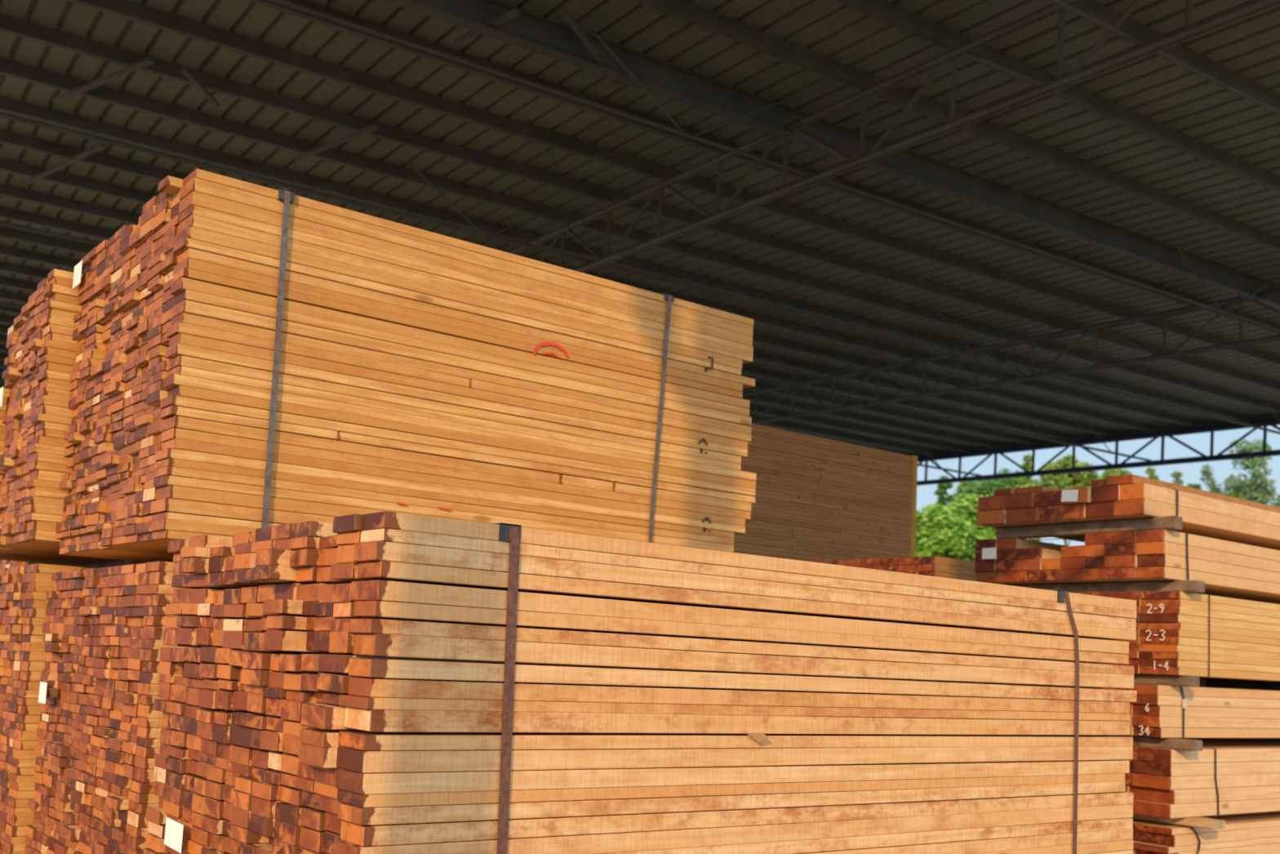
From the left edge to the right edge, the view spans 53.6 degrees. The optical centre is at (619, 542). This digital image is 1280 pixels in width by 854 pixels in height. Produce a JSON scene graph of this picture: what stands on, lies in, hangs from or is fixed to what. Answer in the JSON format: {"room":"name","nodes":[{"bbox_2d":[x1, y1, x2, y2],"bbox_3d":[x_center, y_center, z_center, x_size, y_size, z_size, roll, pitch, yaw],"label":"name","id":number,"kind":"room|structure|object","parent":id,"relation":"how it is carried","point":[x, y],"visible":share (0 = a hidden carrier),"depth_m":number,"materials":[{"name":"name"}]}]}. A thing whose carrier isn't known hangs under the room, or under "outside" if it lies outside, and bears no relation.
{"room":"lumber yard","nodes":[
{"label":"lumber yard","id":0,"kind":"room"},
{"bbox_2d":[0,0,1279,454],"bbox_3d":[-2.901,-3.578,23.993,27.487,1.289,44.885,6,-6,-33],"label":"ceiling","id":1,"kind":"structure","parent":0,"point":[1153,86],"depth_m":13.11,"materials":[{"name":"grey metal"}]},
{"bbox_2d":[384,0,1279,309],"bbox_3d":[3.893,-3.729,13.507,27.250,0.261,0.127,6,-6,-33],"label":"roof beam","id":2,"kind":"structure","parent":1,"relation":"attached to","point":[529,31],"depth_m":12.13,"materials":[{"name":"metal"}]},
{"bbox_2d":[454,8,519,44],"bbox_3d":[-1.078,-4.174,10.255,0.055,0.051,0.778,8,-7,-44],"label":"brace","id":3,"kind":"object","parent":2,"relation":"attached to","point":[513,13],"visible":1,"depth_m":10.17,"materials":[{"name":"paint"}]},
{"bbox_2d":[564,13,620,84],"bbox_3d":[-0.214,-4.098,10.565,0.056,0.052,1.220,1,-6,19],"label":"brace","id":4,"kind":"object","parent":2,"relation":"attached to","point":[569,18],"visible":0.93,"depth_m":10.39,"materials":[{"name":"paint"}]},
{"bbox_2d":[506,0,1279,272],"bbox_3d":[-1.789,-3.463,17.059,0.085,1.502,29.707,6,-6,-33],"label":"roof truss","id":5,"kind":"object","parent":1,"relation":"attached to","point":[1189,32],"visible":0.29,"depth_m":10.70,"materials":[{"name":"grey metal"}]},
{"bbox_2d":[0,302,981,476],"bbox_3d":[-1.603,-3.011,23.760,24.700,0.623,0.052,6,-6,-33],"label":"rail","id":6,"kind":"object","parent":5,"relation":"attached to","point":[4,304],"visible":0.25,"depth_m":29.50,"materials":[{"name":"metal"}]},
{"bbox_2d":[0,221,1151,462],"bbox_3d":[0.896,-3.121,19.959,24.700,0.623,0.052,6,-6,-33],"label":"rail","id":7,"kind":"object","parent":5,"relation":"attached to","point":[2,223],"visible":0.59,"depth_m":21.88,"materials":[{"name":"metal"}]},
{"bbox_2d":[0,111,1279,434],"bbox_3d":[2.917,-3.210,16.885,24.700,0.623,0.052,6,-6,-33],"label":"roof beam","id":8,"kind":"structure","parent":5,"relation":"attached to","point":[4,115],"depth_m":14.28,"materials":[{"name":"metal"}]},
{"bbox_2d":[267,0,1279,332],"bbox_3d":[4.983,-3.304,13.742,24.700,0.618,0.047,6,-6,-33],"label":"roof beam","id":9,"kind":"structure","parent":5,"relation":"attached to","point":[284,2],"depth_m":10.96,"materials":[{"name":"metal"}]},
{"bbox_2d":[1047,0,1279,115],"bbox_3d":[6.856,-3.387,10.893,24.700,0.616,0.045,6,-6,-33],"label":"rail","id":10,"kind":"object","parent":5,"relation":"attached to","point":[1060,3],"visible":1,"depth_m":8.91,"materials":[{"name":"metal"}]},
{"bbox_2d":[742,288,1279,424],"bbox_3d":[3.780,-2.698,23.092,0.085,1.612,33.706,6,-6,-33],"label":"roof truss","id":11,"kind":"object","parent":1,"relation":"attached to","point":[1231,301],"visible":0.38,"depth_m":19.16,"materials":[{"name":"metal"}]},
{"bbox_2d":[909,413,1279,457],"bbox_3d":[8.458,-2.291,31.422,0.045,1.495,44.890,6,-6,-33],"label":"trim","id":12,"kind":"structure","parent":1,"relation":"attached to","point":[1271,416],"depth_m":27.60,"materials":[{"name":"paint"}]},
{"bbox_2d":[916,418,1279,485],"bbox_3d":[9.051,-1.882,30.124,0.120,1.812,39.704,6,-6,-33],"label":"roof truss","id":13,"kind":"object","parent":1,"relation":"attached to","point":[1273,423],"visible":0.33,"depth_m":27.52,"materials":[{"name":"grey metal"}]},
{"bbox_2d":[0,375,4,382],"bbox_3d":[-8.884,-3.231,32.956,27.250,0.131,0.074,6,-6,-33],"label":"roof purlin","id":14,"kind":"structure","parent":13,"relation":"on","point":[1,376],"depth_m":29.37,"materials":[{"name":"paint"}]},
{"bbox_2d":[0,368,5,374],"bbox_3d":[-8.329,-3.255,32.111,27.250,0.131,0.074,6,-6,-33],"label":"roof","id":15,"kind":"structure","parent":13,"relation":"on","point":[2,370],"depth_m":28.45,"materials":[{"name":"paint"}]},
{"bbox_2d":[0,334,7,342],"bbox_3d":[-6.106,-3.353,28.729,27.250,0.131,0.074,6,-6,-33],"label":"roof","id":16,"kind":"structure","parent":13,"relation":"on","point":[3,339],"depth_m":24.80,"materials":[{"name":"paint"}]},
{"bbox_2d":[0,360,7,368],"bbox_3d":[-7.773,-3.279,31.265,27.250,0.131,0.074,6,-6,-33],"label":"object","id":17,"kind":"structure","parent":13,"relation":"on","point":[2,362],"depth_m":27.54,"materials":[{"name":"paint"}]},
{"bbox_2d":[0,344,8,352],"bbox_3d":[-6.662,-3.328,29.574,27.250,0.131,0.074,6,-6,-33],"label":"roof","id":18,"kind":"structure","parent":13,"relation":"on","point":[2,347],"depth_m":25.71,"materials":[{"name":"paint"}]},
{"bbox_2d":[0,352,8,359],"bbox_3d":[-7.217,-3.304,30.420,27.250,0.131,0.074,6,-6,-33],"label":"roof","id":19,"kind":"structure","parent":13,"relation":"on","point":[2,356],"depth_m":26.63,"materials":[{"name":"paint"}]},
{"bbox_2d":[0,382,9,388],"bbox_3d":[-9.440,-3.206,33.801,27.250,0.131,0.074,6,-6,-33],"label":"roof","id":20,"kind":"structure","parent":13,"relation":"on","point":[2,384],"depth_m":30.29,"materials":[{"name":"paint"}]},
{"bbox_2d":[0,324,10,333],"bbox_3d":[-5.550,-3.377,27.884,27.250,0.131,0.074,6,-6,-33],"label":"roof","id":21,"kind":"structure","parent":13,"relation":"on","point":[3,329],"depth_m":23.89,"materials":[{"name":"paint"}]},
{"bbox_2d":[0,314,17,324],"bbox_3d":[-4.995,-3.402,27.038,27.250,0.131,0.074,6,-6,-33],"label":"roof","id":22,"kind":"structure","parent":13,"relation":"on","point":[3,318],"depth_m":23.00,"materials":[{"name":"paint"}]},
{"bbox_2d":[0,306,21,314],"bbox_3d":[-4.439,-3.426,26.193,27.250,0.131,0.074,6,-6,-33],"label":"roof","id":23,"kind":"structure","parent":13,"relation":"on","point":[3,308],"depth_m":22.11,"materials":[{"name":"paint"}]},
{"bbox_2d":[0,289,909,455],"bbox_3d":[-3.883,-3.451,25.347,27.250,0.131,0.074,6,-6,-33],"label":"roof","id":24,"kind":"structure","parent":13,"relation":"on","point":[4,295],"depth_m":21.25,"materials":[{"name":"paint"}]},
{"bbox_2d":[0,276,939,455],"bbox_3d":[-3.328,-3.475,24.502,27.250,0.131,0.074,6,-6,-33],"label":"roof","id":25,"kind":"structure","parent":13,"relation":"on","point":[6,282],"depth_m":29.76,"materials":[{"name":"paint"}]},
{"bbox_2d":[0,261,970,452],"bbox_3d":[-2.772,-3.500,23.656,27.250,0.131,0.074,6,-6,-33],"label":"roof beam","id":26,"kind":"structure","parent":13,"relation":"on","point":[4,266],"depth_m":28.52,"materials":[{"name":"metal"}]},
{"bbox_2d":[0,244,1004,448],"bbox_3d":[-2.216,-3.524,22.811,27.250,0.131,0.074,6,-6,-33],"label":"roof beam","id":27,"kind":"structure","parent":13,"relation":"on","point":[6,251],"depth_m":26.88,"materials":[{"name":"metal"}]},
{"bbox_2d":[0,226,1039,444],"bbox_3d":[-1.660,-3.549,21.965,27.250,0.131,0.074,6,-6,-33],"label":"roof beam","id":28,"kind":"structure","parent":13,"relation":"on","point":[6,233],"depth_m":25.73,"materials":[{"name":"metal"}]},
{"bbox_2d":[0,206,1075,440],"bbox_3d":[-1.105,-3.573,21.120,27.250,0.131,0.074,6,-6,-33],"label":"roof purlin","id":29,"kind":"structure","parent":13,"relation":"on","point":[5,212],"depth_m":24.08,"materials":[{"name":"paint"}]},
{"bbox_2d":[0,183,1115,436],"bbox_3d":[-0.549,-3.598,20.275,27.250,0.131,0.074,6,-6,-33],"label":"roof purlin","id":30,"kind":"structure","parent":13,"relation":"on","point":[8,191],"depth_m":22.75,"materials":[{"name":"paint"}]},
{"bbox_2d":[0,158,1157,432],"bbox_3d":[0.007,-3.622,19.429,27.250,0.131,0.074,6,-6,-33],"label":"roof purlin","id":31,"kind":"structure","parent":13,"relation":"on","point":[6,166],"depth_m":21.64,"materials":[{"name":"paint"}]},
{"bbox_2d":[0,128,1201,427],"bbox_3d":[0.562,-3.646,18.584,27.250,0.131,0.074,6,-6,-33],"label":"roof purlin","id":32,"kind":"structure","parent":13,"relation":"on","point":[6,137],"depth_m":19.84,"materials":[{"name":"paint"}]},
{"bbox_2d":[26,142,106,183],"bbox_3d":[-6.190,-4.220,14.128,1.952,0.083,0.055,-2,-7,43],"label":"brace","id":33,"kind":"object","parent":32,"relation":"attached to","point":[75,158],"visible":1,"depth_m":14.06,"materials":[{"name":"paint"}]},
{"bbox_2d":[0,96,1249,422],"bbox_3d":[1.118,-3.671,17.738,27.250,0.131,0.074,6,-6,-33],"label":"roof purlin","id":34,"kind":"structure","parent":13,"relation":"on","point":[8,105],"depth_m":15.88,"materials":[{"name":"paint"}]},
{"bbox_2d":[0,13,1279,391],"bbox_3d":[2.229,-3.720,16.047,27.250,0.131,0.074,6,-6,-33],"label":"roof purlin","id":35,"kind":"structure","parent":13,"relation":"on","point":[8,24],"depth_m":13.85,"materials":[{"name":"paint"}]},
{"bbox_2d":[52,57,155,102],"bbox_3d":[-4.830,-4.298,11.805,1.704,0.075,0.055,-2,-7,38],"label":"brace","id":36,"kind":"object","parent":35,"relation":"attached to","point":[148,61],"visible":1,"depth_m":11.75,"materials":[{"name":"paint"}]},
{"bbox_2d":[181,68,219,106],"bbox_3d":[-3.902,-4.239,11.820,0.056,0.048,0.762,2,-5,4],"label":"brace","id":37,"kind":"object","parent":35,"relation":"attached to","point":[186,72],"visible":1,"depth_m":11.78,"materials":[{"name":"paint"}]},
{"bbox_2d":[293,123,380,160],"bbox_3d":[-2.911,-4.097,12.988,1.495,0.070,0.055,-2,-7,44],"label":"brace","id":38,"kind":"object","parent":35,"relation":"attached to","point":[375,126],"visible":1,"depth_m":12.93,"materials":[{"name":"paint"}]},
{"bbox_2d":[0,57,1279,413],"bbox_3d":[1.674,-3.695,16.893,27.250,0.131,0.074,6,-6,-33],"label":"roof purlin","id":39,"kind":"structure","parent":13,"relation":"on","point":[7,68],"depth_m":14.98,"materials":[{"name":"paint"}]},
{"bbox_2d":[65,0,1279,366],"bbox_3d":[2.785,-3.744,15.202,27.250,0.131,0.074,6,-6,-33],"label":"roof purlin","id":40,"kind":"structure","parent":13,"relation":"on","point":[126,9],"depth_m":12.99,"materials":[{"name":"paint"}]},
{"bbox_2d":[247,0,1279,334],"bbox_3d":[3.341,-3.769,14.357,27.250,0.131,0.074,6,-6,-33],"label":"roof purlin","id":41,"kind":"structure","parent":13,"relation":"on","point":[267,3],"depth_m":12.59,"materials":[{"name":"paint"}]},
{"bbox_2d":[631,0,1279,253],"bbox_3d":[4.452,-3.818,12.666,27.250,0.131,0.074,6,-6,-33],"label":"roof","id":42,"kind":"structure","parent":13,"relation":"on","point":[688,11],"depth_m":11.64,"materials":[{"name":"paint"}]},
{"bbox_2d":[835,0,1279,194],"bbox_3d":[5.008,-3.842,11.820,27.250,0.131,0.074,6,-6,-33],"label":"roof beam","id":43,"kind":"structure","parent":13,"relation":"on","point":[887,11],"depth_m":11.17,"materials":[{"name":"metal"}]},
{"bbox_2d":[1074,0,1279,110],"bbox_3d":[5.564,-3.867,10.975,27.250,0.131,0.074,6,-6,-33],"label":"roof beam","id":44,"kind":"structure","parent":13,"relation":"on","point":[1095,8],"depth_m":10.32,"materials":[{"name":"metal"}]},
{"bbox_3d":[7.633,6.777,55.654,220.000,0.200,220.000,7,-7,-37],"label":"floor","id":45,"kind":"structure","parent":0,"visible":0},
{"bbox_2d":[910,455,917,556],"bbox_3d":[2.780,0.778,12.184,0.132,3.260,0.170,7,-7,-37],"label":"post","id":46,"kind":"object","parent":45,"relation":"on","point":[914,477],"visible":0.11,"depth_m":12.25,"materials":[{"name":"metal"}]},
{"bbox_2d":[933,475,955,506],"bbox_3d":[14.330,1.966,56.604,3.078,10.177,2.808,-2,-7,39],"label":"tree","id":47,"kind":"object","parent":45,"relation":"on","point":[942,491],"visible":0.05,"depth_m":56.76,"materials":[{"name":"green plant"}]},
{"bbox_2d":[915,502,985,561],"bbox_3d":[10.998,2.113,43.673,3.053,7.193,3.073,7,-7,-42],"label":"tree","id":48,"kind":"object","parent":45,"relation":"on","point":[940,533],"visible":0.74,"depth_m":43.01,"materials":[{"name":"green plant"}]},
{"bbox_2d":[946,491,996,539],"bbox_3d":[13.975,2.167,49.610,3.408,8.455,3.203,3,-5,-7],"label":"bush","id":49,"kind":"object","parent":45,"relation":"on","point":[967,508],"visible":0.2,"depth_m":49.49,"materials":[{"name":"green plant"}]},
{"bbox_2d":[947,477,1015,506],"bbox_3d":[18.348,2.164,63.480,3.846,11.424,3.810,7,-7,-37],"label":"tree","id":50,"kind":"object","parent":45,"relation":"on","point":[984,487],"visible":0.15,"depth_m":62.98,"materials":[{"name":"green plant"}]},
{"bbox_2d":[996,467,1039,488],"bbox_3d":[21.359,2.178,69.444,3.626,12.777,3.874,7,-7,-40],"label":"tree","id":51,"kind":"object","parent":45,"relation":"on","point":[1005,470],"visible":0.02,"depth_m":69.16,"materials":[{"name":"green plant"}]},
{"bbox_2d":[1014,453,1041,541],"bbox_3d":[18.138,1.577,56.422,2.171,11.271,2.271,7,-7,-37],"label":"tree","id":52,"kind":"object","parent":45,"relation":"on","point":[1024,482],"visible":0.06,"depth_m":56.84,"materials":[{"name":"green plant"}]},
{"bbox_2d":[1035,453,1099,546],"bbox_3d":[21.733,1.762,61.325,3.348,12.141,3.262,3,-5,-7],"label":"tree","id":53,"kind":"object","parent":45,"relation":"on","point":[1079,479],"visible":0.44,"depth_m":60.89,"materials":[{"name":"green plant"}]},
{"bbox_2d":[1097,468,1133,479],"bbox_3d":[27.922,2.324,71.339,3.012,13.447,2.808,7,-7,-37],"label":"tree","id":54,"kind":"object","parent":45,"relation":"on","point":[1108,473],"visible":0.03,"depth_m":71.62,"materials":[{"name":"green plant"}]},
{"bbox_2d":[1144,466,1159,479],"bbox_3d":[25.770,2.110,61.480,2.402,11.853,2.303,4,-5,-10],"label":"tree","id":55,"kind":"object","parent":45,"relation":"on","point":[1150,471],"visible":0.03,"depth_m":61.80,"materials":[{"name":"green plant"}]},
{"bbox_2d":[1169,469,1183,484],"bbox_3d":[28.698,2.339,65.462,1.911,12.405,1.945,3,-5,-1],"label":"tree","id":56,"kind":"object","parent":45,"relation":"on","point":[1177,474],"visible":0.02,"depth_m":65.78,"materials":[{"name":"green plant"}]},
{"bbox_2d":[1186,483,1202,489],"bbox_3d":[26.034,2.434,57.512,2.160,10.502,2.438,-1,-6,32],"label":"tree","id":57,"kind":"object","parent":45,"relation":"on","point":[1190,485],"visible":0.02,"depth_m":57.82,"materials":[{"name":"green plant"}]},
{"bbox_2d":[1199,463,1222,493],"bbox_3d":[29.418,2.177,63.499,1.798,12.431,1.824,7,-7,-37],"label":"tree","id":58,"kind":"object","parent":45,"relation":"on","point":[1212,487],"visible":0.11,"depth_m":63.84,"materials":[{"name":"green plant"}]},
{"bbox_2d":[1217,488,1244,499],"bbox_3d":[26.555,2.566,55.567,2.186,9.930,2.139,7,-7,-37],"label":"tree","id":59,"kind":"object","parent":45,"relation":"on","point":[1237,494],"visible":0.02,"depth_m":55.59,"materials":[{"name":"green plant"}]},
{"bbox_2d":[1220,436,1278,506],"bbox_3d":[29.640,1.435,59.485,3.008,13.186,3.020,7,-7,-37],"label":"tree","id":60,"kind":"object","parent":45,"relation":"on","point":[1246,489],"visible":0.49,"depth_m":59.42,"materials":[{"name":"green plant"}]},
{"bbox_2d":[1272,494,1279,507],"bbox_3d":[29.800,2.644,55.514,2.420,10.066,2.335,7,-7,-37],"label":"tree","id":61,"kind":"object","parent":45,"relation":"on","point":[1276,504],"visible":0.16,"depth_m":56.36,"materials":[{"name":"green plant"}]},
{"bbox_3d":[-2.356,1.504,5.508,0.124,0.105,1.650,7,-7,-37],"label":"bearer","id":62,"kind":"object","parent":45,"relation":"on","visible":0},
{"bbox_2d":[0,563,92,853],"bbox_3d":[-1.749,0.872,6.004,2.465,1.300,1.751,7,-7,-37],"label":"bundle","id":63,"kind":"object","parent":62,"relation":"on","point":[23,589],"visible":0.1,"depth_m":4.67,"materials":[{"name":"brown wood"}]},
{"bbox_2d":[73,560,149,568],"bbox_3d":[-2.187,0.122,5.640,0.094,0.085,1.570,7,-7,-37],"label":"bearer","id":64,"kind":"object","parent":63,"relation":"on","point":[117,562],"visible":0.22,"depth_m":5.71,"materials":[{"name":"brown wood"}]},
{"bbox_2d":[0,268,83,552],"bbox_3d":[-1.447,-0.398,5.602,2.302,1.009,0.702,7,-7,-37],"label":"bundle","id":65,"kind":"object","parent":64,"relation":"on","point":[41,359],"visible":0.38,"depth_m":4.73,"materials":[{"name":"brown wood"}]},
{"bbox_2d":[0,387,122,565],"bbox_3d":[-2.034,-0.198,6.207,2.274,0.670,0.881,7,-7,-37],"label":"bundle","id":66,"kind":"object","parent":64,"relation":"on","point":[11,554],"visible":0.02,"depth_m":5.60,"materials":[{"name":"brown wood"}]},
{"bbox_3d":[-0.590,1.373,3.180,0.124,0.100,1.200,7,-7,-37],"label":"bearer","id":67,"kind":"object","parent":45,"relation":"on","visible":0},
{"bbox_2d":[143,511,1137,853],"bbox_3d":[0.186,0.735,3.789,2.805,1.314,1.325,7,-7,-37],"label":"bundle","id":68,"kind":"object","parent":67,"relation":"on","point":[384,682],"visible":1,"depth_m":3.02,"materials":[{"name":"brown wood"}]},
{"bbox_3d":[-1.420,1.435,4.274,0.124,0.102,1.150,7,-7,-37],"label":"bearer","id":69,"kind":"object","parent":45,"relation":"on","visible":0},
{"bbox_2d":[24,560,187,853],"bbox_3d":[-0.772,0.823,4.782,2.484,1.270,1.260,7,-7,-37],"label":"bundle","id":70,"kind":"object","parent":69,"relation":"on","point":[99,730],"visible":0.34,"depth_m":3.96,"materials":[{"name":"brown wood"}]},
{"bbox_3d":[-3.186,1.599,6.915,0.104,0.100,1.200,7,-7,-37],"label":"bearer","id":71,"kind":"object","parent":45,"relation":"on","visible":0},
{"bbox_2d":[0,560,73,568],"bbox_3d":[-2.566,0.698,7.467,2.049,1.850,1.350,7,-7,-37],"label":"bundle","id":72,"kind":"object","parent":71,"relation":"on","point":[3,563],"visible":0.02,"depth_m":6.66,"materials":[{"name":"brown wood"}]},
{"bbox_3d":[2.437,1.760,6.113,0.124,0.154,0.950,7,-7,-37],"label":"bearer","id":73,"kind":"object","parent":45,"relation":"on","visible":0},
{"bbox_2d":[1132,810,1279,853],"bbox_3d":[3.258,1.591,6.766,2.823,0.375,0.917,7,-7,-37],"label":"bundle","id":74,"kind":"object","parent":73,"relation":"on","point":[1256,833],"visible":0.36,"depth_m":5.84,"materials":[{"name":"brown wood"}]},
{"bbox_2d":[1130,813,1225,829],"bbox_3d":[2.355,1.269,5.997,0.124,0.036,0.980,7,-7,-37],"label":"bearer","id":75,"kind":"object","parent":74,"relation":"on","point":[1199,822],"visible":0.29,"depth_m":5.66,"materials":[{"name":"brown wood"}]},
{"bbox_2d":[1124,737,1279,818],"bbox_3d":[3.314,1.217,6.824,2.934,0.307,0.925,7,-7,-37],"label":"bundle","id":76,"kind":"object","parent":75,"relation":"on","point":[1229,775],"visible":0.49,"depth_m":5.79,"materials":[{"name":"brown wood"}]},
{"bbox_2d":[1110,734,1203,751],"bbox_3d":[2.258,0.915,5.963,0.104,0.047,0.950,7,-7,-37],"label":"bearer","id":77,"kind":"object","parent":76,"relation":"on","point":[1188,744],"visible":0.31,"depth_m":5.64,"materials":[{"name":"brown wood"}]},
{"bbox_2d":[1244,737,1279,741],"bbox_3d":[3.748,1.093,7.146,0.124,0.049,0.850,7,-7,-37],"label":"bearer","id":78,"kind":"object","parent":76,"relation":"on","point":[1265,739],"visible":0.19,"depth_m":7.16,"materials":[{"name":"brown wood"}]},
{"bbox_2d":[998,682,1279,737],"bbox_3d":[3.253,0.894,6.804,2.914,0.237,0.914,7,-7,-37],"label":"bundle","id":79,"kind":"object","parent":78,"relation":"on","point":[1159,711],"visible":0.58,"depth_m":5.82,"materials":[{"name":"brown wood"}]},
{"bbox_2d":[1133,674,1199,686],"bbox_3d":[2.257,0.634,5.975,0.064,0.045,0.955,7,-7,-37],"label":"bearer","id":80,"kind":"object","parent":79,"relation":"on","point":[1149,679],"visible":0.29,"depth_m":5.67,"materials":[{"name":"brown wood"}]},
{"bbox_2d":[1205,679,1279,690],"bbox_3d":[3.761,0.815,7.172,0.124,0.047,0.850,7,-7,-37],"label":"bearer","id":81,"kind":"object","parent":79,"relation":"on","point":[1269,686],"visible":0.85,"depth_m":7.30,"materials":[{"name":"brown wood"}]},
{"bbox_2d":[1075,591,1279,682],"bbox_3d":[3.346,0.553,6.859,2.963,0.376,0.969,7,-7,-37],"label":"bundle","id":82,"kind":"object","parent":81,"relation":"on","point":[1203,636],"visible":0.67,"depth_m":5.76,"materials":[{"name":"yellow wood"}]},
{"bbox_2d":[1006,580,1204,592],"bbox_3d":[2.266,0.216,6.028,0.094,0.050,1.020,7,-7,-37],"label":"bearer","id":83,"kind":"object","parent":82,"relation":"on","point":[1190,586],"visible":0.64,"depth_m":5.86,"materials":[{"name":"brown wood"}]},
{"bbox_3d":[3.781,0.395,7.211,0.124,0.051,0.850,7,-7,-37],"label":"bearer","id":84,"kind":"object","parent":82,"relation":"on","visible":0},
{"bbox_2d":[974,528,1279,604],"bbox_3d":[3.253,0.200,6.868,2.967,0.223,1.014,7,-7,-37],"label":"bundle","id":85,"kind":"object","parent":84,"relation":"on","point":[1228,569],"visible":0.88,"depth_m":5.95,"materials":[{"name":"brown wood"}]},
{"bbox_2d":[995,515,1182,538],"bbox_3d":[2.188,-0.068,5.975,0.074,0.057,0.935,7,-7,-37],"label":"bearer","id":86,"kind":"object","parent":85,"relation":"on","point":[1167,522],"visible":0.9,"depth_m":5.92,"materials":[{"name":"brown wood"}]},
{"bbox_3d":[3.794,0.124,7.236,0.124,0.058,0.850,7,-7,-37],"label":"bearer","id":87,"kind":"object","parent":85,"relation":"on","visible":0},
{"bbox_2d":[977,483,1279,550],"bbox_3d":[3.241,-0.041,6.841,3.064,0.145,0.884,7,-7,-37],"label":"bundle","id":88,"kind":"object","parent":87,"relation":"on","point":[1202,516],"visible":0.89,"depth_m":5.96,"materials":[{"name":"brown wood"}]},
{"bbox_2d":[994,488,1015,495],"bbox_3d":[2.438,-0.186,6.646,1.400,0.028,0.100,7,-7,-37],"label":"board","id":89,"kind":"object","parent":88,"relation":"on","point":[1002,491],"visible":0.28,"depth_m":6.22,"materials":[{"name":"brown wood"}]},
{"bbox_2d":[1015,485,1060,493],"bbox_3d":[2.528,-0.192,6.545,1.380,0.030,0.150,7,-7,-37],"label":"board","id":90,"kind":"object","parent":88,"relation":"on","point":[1038,488],"visible":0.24,"depth_m":6.12,"materials":[{"name":"brown wood"}]},
{"bbox_2d":[1091,479,1106,487],"bbox_3d":[3.478,-0.129,6.801,3.150,0.040,0.105,7,-7,-37],"label":"board","id":91,"kind":"object","parent":88,"relation":"on","point":[1100,482],"visible":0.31,"depth_m":5.87,"materials":[{"name":"brown wood"}]},
{"bbox_2d":[1106,474,1279,512],"bbox_3d":[3.532,-0.137,6.688,3.200,0.040,0.130,7,-7,-37],"label":"board","id":92,"kind":"object","parent":88,"relation":"on","point":[1120,480],"visible":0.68,"depth_m":5.93,"materials":[{"name":"brown wood"}]},
{"bbox_3d":[1.843,1.846,7.040,0.104,0.098,0.850,7,-7,-37],"label":"bearer","id":93,"kind":"object","parent":45,"relation":"on","visible":0},
{"bbox_2d":[1164,679,1206,687],"bbox_3d":[2.685,1.184,7.728,2.687,1.420,0.930,7,-7,-37],"label":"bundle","id":94,"kind":"object","parent":93,"relation":"on","point":[1202,682],"visible":0.02,"depth_m":7.87,"materials":[{"name":"brown wood"}]},
{"bbox_3d":[2.458,1.423,9.175,2.476,1.190,1.430,7,-7,-37],"label":"bundle","id":95,"kind":"object","parent":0,"visible":0},
{"bbox_3d":[1.914,0.734,8.790,0.104,0.060,1.350,7,-7,-37],"label":"bearer","id":96,"kind":"object","parent":95,"relation":"on","visible":0},
{"bbox_2d":[808,555,975,581],"bbox_3d":[2.498,0.498,9.258,2.478,0.550,1.431,7,-7,-37],"label":"bundle","id":97,"kind":"object","parent":96,"relation":"on","point":[933,566],"visible":0.02,"depth_m":8.16,"materials":[{"name":"brown wood"}]},
{"bbox_3d":[1.340,0.861,11.761,2.635,0.818,1.217,7,-7,-37],"label":"bundle","id":98,"kind":"object","parent":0,"visible":0},
{"bbox_3d":[0.708,0.339,11.291,0.104,0.073,1.150,7,-7,-37],"label":"bearer","id":99,"kind":"object","parent":98,"relation":"on","visible":0},
{"bbox_2d":[732,423,913,561],"bbox_3d":[1.392,-0.278,11.865,2.638,1.318,1.216,7,-7,-37],"label":"bundle","id":100,"kind":"object","parent":99,"relation":"on","point":[817,498],"visible":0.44,"depth_m":11.47,"materials":[{"name":"brown wood"}]},
{"bbox_3d":[-1.207,0.104,4.506,0.094,0.068,1.160,7,-7,-37],"label":"bearer","id":101,"kind":"object","parent":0,"visible":0},
{"bbox_2d":[55,168,755,562],"bbox_3d":[-0.751,-0.439,4.870,2.353,1.121,1.261,7,-7,-37],"label":"bundle","id":102,"kind":"object","parent":101,"relation":"on","point":[250,357],"visible":0.85,"depth_m":4.19,"materials":[{"name":"brown wood"}]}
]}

